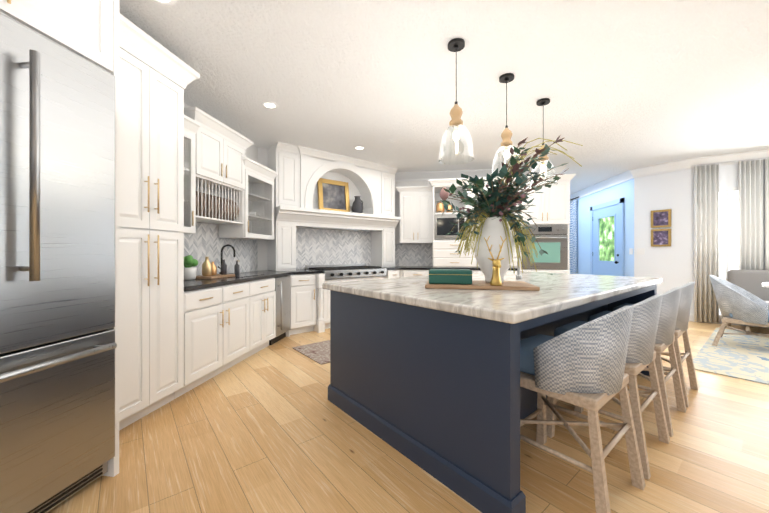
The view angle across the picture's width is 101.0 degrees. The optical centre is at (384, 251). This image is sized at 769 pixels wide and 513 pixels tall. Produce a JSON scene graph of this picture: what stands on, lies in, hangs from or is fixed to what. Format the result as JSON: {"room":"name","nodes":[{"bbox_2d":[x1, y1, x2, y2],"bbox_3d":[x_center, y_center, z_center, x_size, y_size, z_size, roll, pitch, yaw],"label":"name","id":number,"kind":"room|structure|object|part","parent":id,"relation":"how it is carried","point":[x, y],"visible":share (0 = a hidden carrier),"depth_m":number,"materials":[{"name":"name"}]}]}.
{"room":"kitchen","nodes":[
{"label":"kitchen","id":0,"kind":"room"},
{"bbox_2d":[184,103,257,273],"bbox_3d":[-2.526,-0.202,1.287,0.100,2.800,7.167,0,0,9],"label":"wall","id":1,"kind":"structure","parent":0,"point":[251,151],"depth_m":4.68,"materials":[{"name":"white paint"}]},
{"bbox_2d":[0,0,118,95],"bbox_3d":[-1.931,-1.272,1.289,1.065,0.651,1.220,0,0,9],"label":"upper cabinet","id":2,"kind":"object","parent":1,"relation":"attached to","point":[87,30],"depth_m":1.52,"materials":[{"name":"white wood"}]},
{"bbox_2d":[184,107,245,190],"bbox_3d":[-1.947,-1.065,3.512,0.357,0.609,0.809,0,0,9],"label":"upper cabinet","id":3,"kind":"object","parent":1,"relation":"attached to","point":[228,187],"depth_m":3.33,"materials":[{"name":"white wood"}]},
{"bbox_2d":[184,222,256,275],"bbox_3d":[-2.094,-0.028,3.734,0.008,0.621,2.165,0,0,9],"label":"wall tile","id":4,"kind":"structure","parent":1,"relation":"attached to","point":[202,242],"depth_m":3.91,"materials":[{"name":"grey tile"}]},
{"bbox_2d":[258,147,267,270],"bbox_3d":[-0.939,-0.199,5.696,2.642,2.800,0.100,0,0,-39],"label":"wall","id":5,"kind":"structure","parent":0,"point":[262,244],"depth_m":4.88,"materials":[{"name":"white paint"}]},
{"bbox_2d":[296,228,370,268],"bbox_3d":[-0.918,-0.058,5.642,1.690,0.683,0.008,0,0,-39],"label":"wall tile","id":6,"kind":"structure","parent":5,"relation":"attached to","point":[323,247],"depth_m":5.62,"materials":[{"name":"grey tile"}]},
{"bbox_2d":[268,141,400,270],"bbox_3d":[-0.755,-0.656,5.442,2.310,1.878,0.515,0,0,-39],"label":"range hood","id":7,"kind":"object","parent":5,"relation":"attached to","point":[301,171],"visible":1,"depth_m":5.09,"materials":[{"name":"white wood"}]},
{"bbox_2d":[317,178,349,211],"bbox_3d":[-0.873,-0.954,5.492,0.600,0.580,0.095,0,0,-39],"label":"framed picture","id":8,"kind":"object","parent":7,"relation":"in","point":[333,195],"visible":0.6,"depth_m":5.49,"materials":[{"name":"metal"}]},
{"bbox_2d":[352,196,362,212],"bbox_3d":[-0.477,-0.826,5.686,0.229,0.330,0.210,0,0,-39],"label":"vase","id":9,"kind":"object","parent":7,"relation":"in","point":[357,205],"visible":0.79,"depth_m":5.61,"materials":[{"name":"grey ceramic"}]},
{"bbox_2d":[47,321,768,512],"bbox_3d":[2.824,1.240,3.337,10.150,0.080,13.150,0,0,9],"label":"floor","id":10,"kind":"structure","parent":0,"point":[272,428],"depth_m":1.85,"materials":[{"name":"brown wood"}]},
{"bbox_2d":[0,13,116,512],"bbox_3d":[-1.923,0.121,1.287,1.030,2.115,0.926,0,0,9],"label":"fridge","id":11,"kind":"object","parent":10,"relation":"on","point":[58,345],"visible":0.98,"depth_m":1.40,"materials":[{"name":"silver metal"}]},
{"bbox_2d":[119,13,199,430],"bbox_3d":[-1.946,-0.141,2.338,0.715,2.680,0.720,0,0,9],"label":"pantry cabinet","id":12,"kind":"object","parent":10,"relation":"on","point":[156,78],"visible":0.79,"depth_m":2.25,"materials":[{"name":"white wood"}]},
{"bbox_2d":[174,281,253,398],"bbox_3d":[-1.861,0.762,3.097,0.642,0.876,0.979,0,0,9],"label":"base cabinet","id":13,"kind":"object","parent":10,"relation":"on","point":[226,327],"depth_m":2.95,"materials":[{"name":"white wood"}]},
{"bbox_2d":[254,278,275,353],"bbox_3d":[-1.756,0.762,3.783,0.642,0.876,0.646,0,0,9],"label":"base cabinet","id":14,"kind":"object","parent":10,"relation":"on","point":[264,289],"depth_m":3.78,"materials":[{"name":"white wood"}]},
{"bbox_2d":[184,269,322,291],"bbox_3d":[-1.563,0.304,3.943,0.987,0.038,2.739,0,0,9],"label":"countertop","id":15,"kind":"structure","parent":14,"relation":"on","point":[194,284],"depth_m":3.39,"materials":[{"name":"black stone"}]},
{"bbox_2d":[184,255,197,279],"bbox_3d":[-1.994,0.158,3.217,0.165,0.252,0.166,0,0,9],"label":"plant pot","id":16,"kind":"object","parent":15,"relation":"on","point":[190,271],"visible":0.9,"depth_m":3.18,"materials":[{"name":"white"}]},
{"bbox_2d":[196,257,234,278],"bbox_3d":[-1.891,0.168,3.503,0.260,0.231,0.400,0,0,9],"label":"tray","id":17,"kind":"object","parent":15,"relation":"on","point":[209,270],"visible":0.94,"depth_m":3.40,"materials":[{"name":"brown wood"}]},
{"bbox_2d":[218,244,234,273],"bbox_3d":[-1.907,0.096,3.804,0.205,0.376,0.117,0,0,9],"label":"faucet","id":18,"kind":"object","parent":15,"relation":"on","point":[224,246],"visible":0.81,"depth_m":3.83,"materials":[{"name":"black metal"}]},
{"bbox_2d":[234,260,239,273],"bbox_3d":[-1.904,0.197,4.102,0.070,0.174,0.060,0,0,9],"label":"soap pump","id":19,"kind":"object","parent":15,"relation":"on","point":[236,268],"visible":0.94,"depth_m":4.09,"materials":[{"name":"grey"}]},
{"bbox_2d":[232,274,261,276],"bbox_3d":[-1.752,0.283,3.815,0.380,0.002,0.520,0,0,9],"label":"sink basin","id":20,"kind":"object","parent":15,"relation":"in","point":[241,275],"visible":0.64,"depth_m":3.78,"materials":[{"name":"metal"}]},
{"bbox_2d":[305,264,386,278],"bbox_3d":[-0.628,0.323,5.404,1.220,0.195,0.705,0,0,-39],"label":"range","id":21,"kind":"object","parent":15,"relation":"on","point":[337,271],"visible":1,"depth_m":5.24,"materials":[{"name":"silver metal"}]},
{"bbox_2d":[269,275,290,344],"bbox_3d":[-1.634,0.765,4.310,0.681,0.870,0.425,0,0,9],"label":"dishwasher","id":22,"kind":"object","parent":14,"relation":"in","point":[283,302],"visible":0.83,"depth_m":4.26,"materials":[{"name":"silver metal"}]},
{"bbox_2d":[290,274,317,334],"bbox_3d":[-1.375,0.763,4.856,0.400,0.876,0.637,0,0,-39],"label":"base cabinet","id":23,"kind":"object","parent":10,"relation":"on","point":[310,303],"depth_m":4.63,"materials":[{"name":"white wood"}]},
{"bbox_2d":[292,340,329,364],"bbox_3d":[-0.212,1.194,4.223,1.800,0.010,0.750,0,0,-39],"label":"runner rug","id":24,"kind":"object","parent":10,"relation":"on","point":[318,352],"visible":0.36,"depth_m":3.78,"materials":[{"name":"beige fabric"}]},
{"bbox_2d":[318,274,369,331],"bbox_3d":[-0.794,0.813,5.330,0.879,0.776,0.637,0,0,-39],"label":"base cabinet","id":25,"kind":"object","parent":10,"relation":"on","point":[323,294],"depth_m":4.82,"materials":[{"name":"white wood"}]},
{"bbox_2d":[370,276,385,279],"bbox_3d":[-0.362,0.813,5.683,0.465,0.776,0.637,0,0,-39],"label":"base cabinet","id":26,"kind":"object","parent":10,"relation":"on","point":[373,277],"depth_m":5.48,"materials":[{"name":"white wood"}]},
{"bbox_2d":[386,270,399,278],"bbox_3d":[-0.003,0.763,5.978,0.244,0.876,0.638,0,0,-39],"label":"base cabinet","id":27,"kind":"object","parent":10,"relation":"on","point":[390,273],"depth_m":5.70,"materials":[{"name":"white wood"}]},
{"bbox_2d":[400,270,508,277],"bbox_3d":[1.356,0.763,5.947,2.077,0.875,0.680,0,0,9],"label":"base cabinet","id":28,"kind":"object","parent":10,"relation":"on","point":[409,273],"visible":0.12,"depth_m":5.77,"materials":[{"name":"white wood"}]},
{"bbox_2d":[381,266,516,270],"bbox_3d":[0.996,0.305,5.893,2.772,0.038,0.910,0,0,9],"label":"countertop","id":29,"kind":"structure","parent":28,"relation":"on","point":[414,268],"depth_m":5.75,"materials":[{"name":"black stone"}]},
{"bbox_2d":[429,178,476,267],"bbox_3d":[1.260,-0.508,5.960,0.840,1.582,0.695,0,0,9],"label":"cabinet","id":30,"kind":"object","parent":29,"relation":"on","point":[445,255],"visible":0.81,"depth_m":5.68,"materials":[{"name":"white wood"}]},
{"bbox_2d":[436,201,443,212],"bbox_3d":[1.041,-0.825,5.915,0.147,0.230,0.147,0,0,-3],"label":"copper canister","id":31,"kind":"object","parent":30,"relation":"in","point":[440,206],"depth_m":5.85,"materials":[{"name":"brown metal"}]},
{"bbox_2d":[434,214,464,239],"bbox_3d":[1.211,-0.453,5.935,0.542,0.452,0.608,0,0,9],"label":"microwave","id":32,"kind":"object","parent":30,"relation":"in","point":[443,226],"visible":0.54,"depth_m":5.68,"materials":[{"name":"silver metal"}]},
{"bbox_2d":[328,284,656,512],"bbox_3d":[1.097,0.753,2.846,2.762,0.893,1.622,0,0,-39],"label":"kitchen island","id":33,"kind":"object","parent":10,"relation":"on","point":[445,399],"visible":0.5,"depth_m":1.71,"materials":[{"name":"blue wood"}]},
{"bbox_2d":[322,271,662,323],"bbox_3d":[1.100,0.279,2.843,2.810,0.049,1.660,0,0,-39],"label":"island countertop","id":34,"kind":"structure","parent":33,"relation":"on","point":[557,292],"depth_m":1.98,"materials":[{"name":"stone"}]},
{"bbox_2d":[425,280,539,290],"bbox_3d":[0.682,0.240,2.327,0.740,0.025,0.420,0,0,11],"label":"tray","id":35,"kind":"object","parent":34,"relation":"on","point":[506,285],"visible":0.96,"depth_m":2.15,"materials":[{"name":"brown wood"}]},
{"bbox_2d":[428,269,471,284],"bbox_3d":[0.474,0.177,2.288,0.302,0.100,0.152,0,0,11],"label":"box","id":36,"kind":"object","parent":35,"relation":"on","point":[450,276],"visible":0.98,"depth_m":2.22,"materials":[{"name":"teal leather"}]},
{"bbox_2d":[484,236,506,285],"bbox_3d":[0.755,0.059,2.129,0.159,0.336,0.117,0,0,1],"label":"figurine","id":37,"kind":"object","parent":35,"relation":"on","point":[496,278],"visible":1,"depth_m":2.13,"materials":[{"name":"gold metal"}]},
{"bbox_2d":[436,136,582,282],"bbox_3d":[0.888,-0.291,2.358,1.026,1.036,0.947,0,0,9],"label":"flower vase","id":38,"kind":"object","parent":35,"relation":"on","point":[495,207],"visible":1,"depth_m":2.25,"materials":[{"name":"white ceramic"}]},
{"bbox_2d":[516,246,521,278],"bbox_3d":[1.194,0.070,2.907,0.192,0.369,0.050,0,0,-39],"label":"island faucet","id":39,"kind":"object","parent":34,"relation":"on","point":[518,276],"visible":0.42,"depth_m":2.94,"materials":[{"name":"silver metal"}]},
{"bbox_2d":[519,174,575,273],"bbox_3d":[2.814,-0.049,5.705,0.870,2.500,0.725,0,0,9],"label":"tall cabinet","id":40,"kind":"object","parent":10,"relation":"on","point":[552,204],"visible":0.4,"depth_m":5.38,"materials":[{"name":"white wood"}]},
{"bbox_2d":[522,225,567,268],"bbox_3d":[2.775,-0.082,5.677,0.720,0.755,0.691,0,0,9],"label":"wall oven","id":41,"kind":"object","parent":40,"relation":"in","point":[552,240],"visible":0.6,"depth_m":5.38,"materials":[{"name":"silver metal"}]},
{"bbox_2d":[520,306,645,512],"bbox_3d":[0.957,0.726,1.651,0.574,0.954,0.545,0,0,-39],"label":"stool","id":42,"kind":"object","parent":10,"relation":"on","point":[583,366],"visible":0.94,"depth_m":1.43,"materials":[{"name":"grey wood"}]},
{"bbox_2d":[546,295,669,479],"bbox_3d":[1.429,0.726,2.036,0.574,0.954,0.545,0,0,-39],"label":"stool","id":43,"kind":"object","parent":10,"relation":"on","point":[641,354],"visible":0.56,"depth_m":1.80,"materials":[{"name":"grey wood"}]},
{"bbox_2d":[588,287,685,436],"bbox_3d":[1.901,0.726,2.422,0.574,0.954,0.545,0,0,-39],"label":"stool","id":44,"kind":"object","parent":10,"relation":"on","point":[665,337],"visible":0.38,"depth_m":2.19,"materials":[{"name":"grey wood"}]},
{"bbox_2d":[613,282,697,407],"bbox_3d":[2.374,0.726,2.808,0.574,0.954,0.545,0,0,-39],"label":"stool","id":45,"kind":"object","parent":10,"relation":"on","point":[684,309],"visible":0.42,"depth_m":2.58,"materials":[{"name":"grey wood"}]},
{"bbox_2d":[693,328,768,384],"bbox_3d":[4.958,1.193,3.152,2.700,0.011,2.500,0,0,-39],"label":"area rug","id":46,"kind":"object","parent":10,"relation":"on","point":[744,357],"visible":0.8,"depth_m":3.56,"materials":[{"name":"beige fabric"}]},
{"bbox_2d":[709,275,768,345],"bbox_3d":[4.635,0.760,3.984,0.764,0.899,0.783,0,0,-39],"label":"armchair","id":47,"kind":"object","parent":46,"relation":"on","point":[738,305],"visible":0.96,"depth_m":3.94,"materials":[{"name":"grey fabric"}]},
{"bbox_2d":[727,269,768,332],"bbox_3d":[5.659,0.734,4.641,0.840,0.907,0.740,0,0,31],"label":"sofa","id":48,"kind":"object","parent":46,"relation":"on","point":[751,281],"visible":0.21,"depth_m":4.88,"materials":[{"name":"grey fabric"}]},
{"bbox_2d":[762,282,768,287],"bbox_3d":[5.624,0.810,3.943,1.200,0.754,1.200,0,0,9],"label":"dining table","id":49,"kind":"object","parent":46,"relation":"on","point":[765,284],"visible":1,"depth_m":4.30,"materials":[{"name":"white"}]},
{"bbox_2d":[395,180,432,243],"bbox_3d":[1.701,-0.199,6.299,3.192,2.800,0.100,0,0,9],"label":"wall","id":50,"kind":"structure","parent":0,"point":[397,200],"depth_m":6.46,"materials":[{"name":"white paint"}]},
{"bbox_2d":[396,186,431,243],"bbox_3d":[0.588,-0.709,6.212,0.695,1.080,0.400,0,0,9],"label":"upper cabinet","id":51,"kind":"object","parent":50,"relation":"attached to","point":[416,214],"visible":0.98,"depth_m":6.06,"materials":[{"name":"white wood"}]},
{"bbox_2d":[395,244,432,265],"bbox_3d":[0.550,0.059,6.421,0.840,0.451,0.008,0,0,9],"label":"wall tile","id":52,"kind":"structure","parent":50,"relation":"attached to","point":[413,254],"depth_m":6.41,"materials":[{"name":"grey tile"}]},
{"bbox_2d":[395,166,558,181],"bbox_3d":[1.678,-1.517,6.195,3.180,0.160,0.110,0,0,9],"label":"crown molding","id":53,"kind":"structure","parent":50,"relation":"attached to","point":[446,174],"depth_m":6.25,"materials":[{"name":"white wood"}]},
{"bbox_2d":[477,177,518,267],"bbox_3d":[2.031,-0.508,5.841,0.710,1.582,0.695,0,0,9],"label":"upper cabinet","id":54,"kind":"object","parent":50,"relation":"attached to","point":[515,253],"visible":0.06,"depth_m":5.51,"materials":[{"name":"white wood"}]},
{"bbox_2d":[119,0,768,193],"bbox_3d":[2.824,-1.640,3.339,10.150,0.080,13.150,0,0,9],"label":"ceiling","id":55,"kind":"structure","parent":0,"point":[623,85],"depth_m":2.88,"materials":[{"name":"white paint"}]},
{"bbox_2d":[152,0,176,5],"bbox_3d":[-1.398,-1.597,1.971,0.180,0.006,0.180,0,0,9],"label":"recessed light","id":56,"kind":"object","parent":55,"relation":"in","point":[167,2],"visible":1,"depth_m":2.03,"materials":[{"name":"white plastic"}]},
{"bbox_2d":[261,101,277,108],"bbox_3d":[-1.251,-1.596,3.456,0.180,0.006,0.180,0,0,9],"label":"recessed light","id":57,"kind":"object","parent":55,"relation":"in","point":[269,105],"visible":1,"depth_m":3.45,"materials":[{"name":"white"}]},
{"bbox_2d":[354,146,364,149],"bbox_3d":[-0.385,-1.596,4.870,0.180,0.006,0.180,0,0,9],"label":"recessed light","id":58,"kind":"object","parent":55,"relation":"in","point":[359,147],"visible":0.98,"depth_m":4.86,"materials":[{"name":"white plastic"}]},
{"bbox_2d":[438,38,473,164],"bbox_3d":[0.550,-1.152,2.433,0.270,0.893,0.270,0,0,9],"label":"pendant light","id":59,"kind":"object","parent":55,"relation":"hanging from","point":[456,45],"visible":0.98,"depth_m":2.40,"materials":[{"name":"glass"}]},
{"bbox_2d":[492,73,521,177],"bbox_3d":[1.116,-1.152,2.895,0.270,0.893,0.270,0,0,9],"label":"pendant light","id":60,"kind":"object","parent":55,"relation":"hanging from","point":[506,134],"visible":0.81,"depth_m":2.87,"materials":[{"name":"glass"}]},
{"bbox_2d":[529,98,557,186],"bbox_3d":[1.681,-1.152,3.357,0.270,0.893,0.270,0,0,9],"label":"pendant light","id":61,"kind":"object","parent":55,"relation":"hanging from","point":[543,102],"visible":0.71,"depth_m":3.34,"materials":[{"name":"glass"}]},
{"bbox_2d":[570,178,633,276],"bbox_3d":[5.162,-0.198,7.779,0.100,2.800,3.260,0,0,9],"label":"wall","id":62,"kind":"structure","parent":0,"point":[624,190],"depth_m":7.42,"materials":[{"name":"blue"}]},
{"bbox_2d":[570,197,577,272],"bbox_3d":[5.207,-0.444,8.814,0.032,2.052,0.800,0,0,9],"label":"curtain","id":63,"kind":"object","parent":62,"relation":"attached to","point":[573,236],"visible":0.79,"depth_m":8.67,"materials":[{"name":"fabric"}]},
{"bbox_2d":[590,198,624,275],"bbox_3d":[4.969,0.047,7.156,0.088,2.310,1.350,0,0,9],"label":"hall door","id":64,"kind":"structure","parent":62,"relation":"in","point":[607,241],"depth_m":7.06,"materials":[{"name":"blue wood"}]},
{"bbox_2d":[634,169,690,312],"bbox_3d":[5.109,-0.199,5.847,0.130,2.800,0.816,0,0,-32],"label":"wall","id":65,"kind":"structure","parent":0,"point":[670,266],"depth_m":5.78,"materials":[{"name":"white paint"}]},
{"bbox_2d":[637,248,644,254],"bbox_3d":[4.917,-0.009,6.078,0.007,0.120,0.120,0,0,-32],"label":"switch plate","id":66,"kind":"object","parent":65,"relation":"attached to","point":[640,251],"visible":1,"depth_m":6.07,"materials":[{"name":"white plastic"}]},
{"bbox_3d":[5.069,-0.609,5.814,0.026,0.320,0.290,0,0,-32],"label":"picture frame","id":67,"kind":"part","parent":65,"relation":"part of","materials":[{"name":"gold metal"}]},
{"bbox_3d":[5.069,-0.259,5.814,0.026,0.320,0.290,0,0,-32],"label":"picture frame","id":68,"kind":"part","parent":65,"relation":"part of","materials":[{"name":"gold metal"}]},
{"bbox_2d":[691,161,764,313],"bbox_3d":[6.612,-0.200,4.763,3.000,2.800,0.100,0,0,31],"label":"wall","id":69,"kind":"structure","parent":0,"point":[728,176],"depth_m":5.26,"materials":[{"name":"white paint"}]},
{"bbox_2d":[685,149,768,169],"bbox_3d":[6.479,-1.518,4.697,2.715,0.160,1.188,0,0,9],"label":"crown molding","id":70,"kind":"structure","parent":69,"relation":"attached to","point":[759,154],"depth_m":5.21,"materials":[{"name":"white wood"}]},
{"bbox_2d":[689,313,766,327],"bbox_3d":[6.579,1.132,4.711,2.796,0.135,1.129,0,0,9],"label":"baseboard","id":71,"kind":"structure","parent":69,"relation":"attached to","point":[691,317],"depth_m":5.13,"materials":[{"name":"white wood"}]},
{"bbox_2d":[719,187,738,318],"bbox_3d":[5.665,0.026,5.244,0.800,2.170,0.026,0,0,31],"label":"bay window","id":72,"kind":"structure","parent":69,"relation":"in","point":[728,229],"depth_m":5.23,"materials":[{"name":"white glass"}]},
{"bbox_2d":[691,158,768,166],"bbox_3d":[6.518,-1.472,4.703,2.900,0.020,0.020,0,0,31],"label":"curtain rod","id":73,"kind":"object","parent":69,"relation":"attached to","point":[729,162],"visible":0.89,"depth_m":5.20,"materials":[{"name":"white metal"}]},
{"bbox_2d":[694,164,718,322],"bbox_3d":[5.413,-0.139,5.329,0.300,2.640,0.076,0,0,31],"label":"curtain","id":74,"kind":"object","parent":73,"relation":"hanging from","point":[706,225],"visible":0.92,"depth_m":5.33,"materials":[{"name":"white fabric"}]},
{"bbox_2d":[739,159,762,324],"bbox_3d":[5.856,-0.140,5.067,0.270,2.640,0.076,0,0,31],"label":"curtain","id":75,"kind":"object","parent":73,"relation":"hanging from","point":[750,215],"visible":0.62,"depth_m":5.06,"materials":[{"name":"white fabric"}]},
{"bbox_2d":[765,158,768,269],"bbox_3d":[6.119,-0.140,4.912,0.300,2.640,0.076,0,0,31],"label":"curtain","id":76,"kind":"object","parent":73,"relation":"hanging from","point":[767,214],"visible":0.6,"depth_m":4.96,"materials":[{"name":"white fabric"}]}
]}

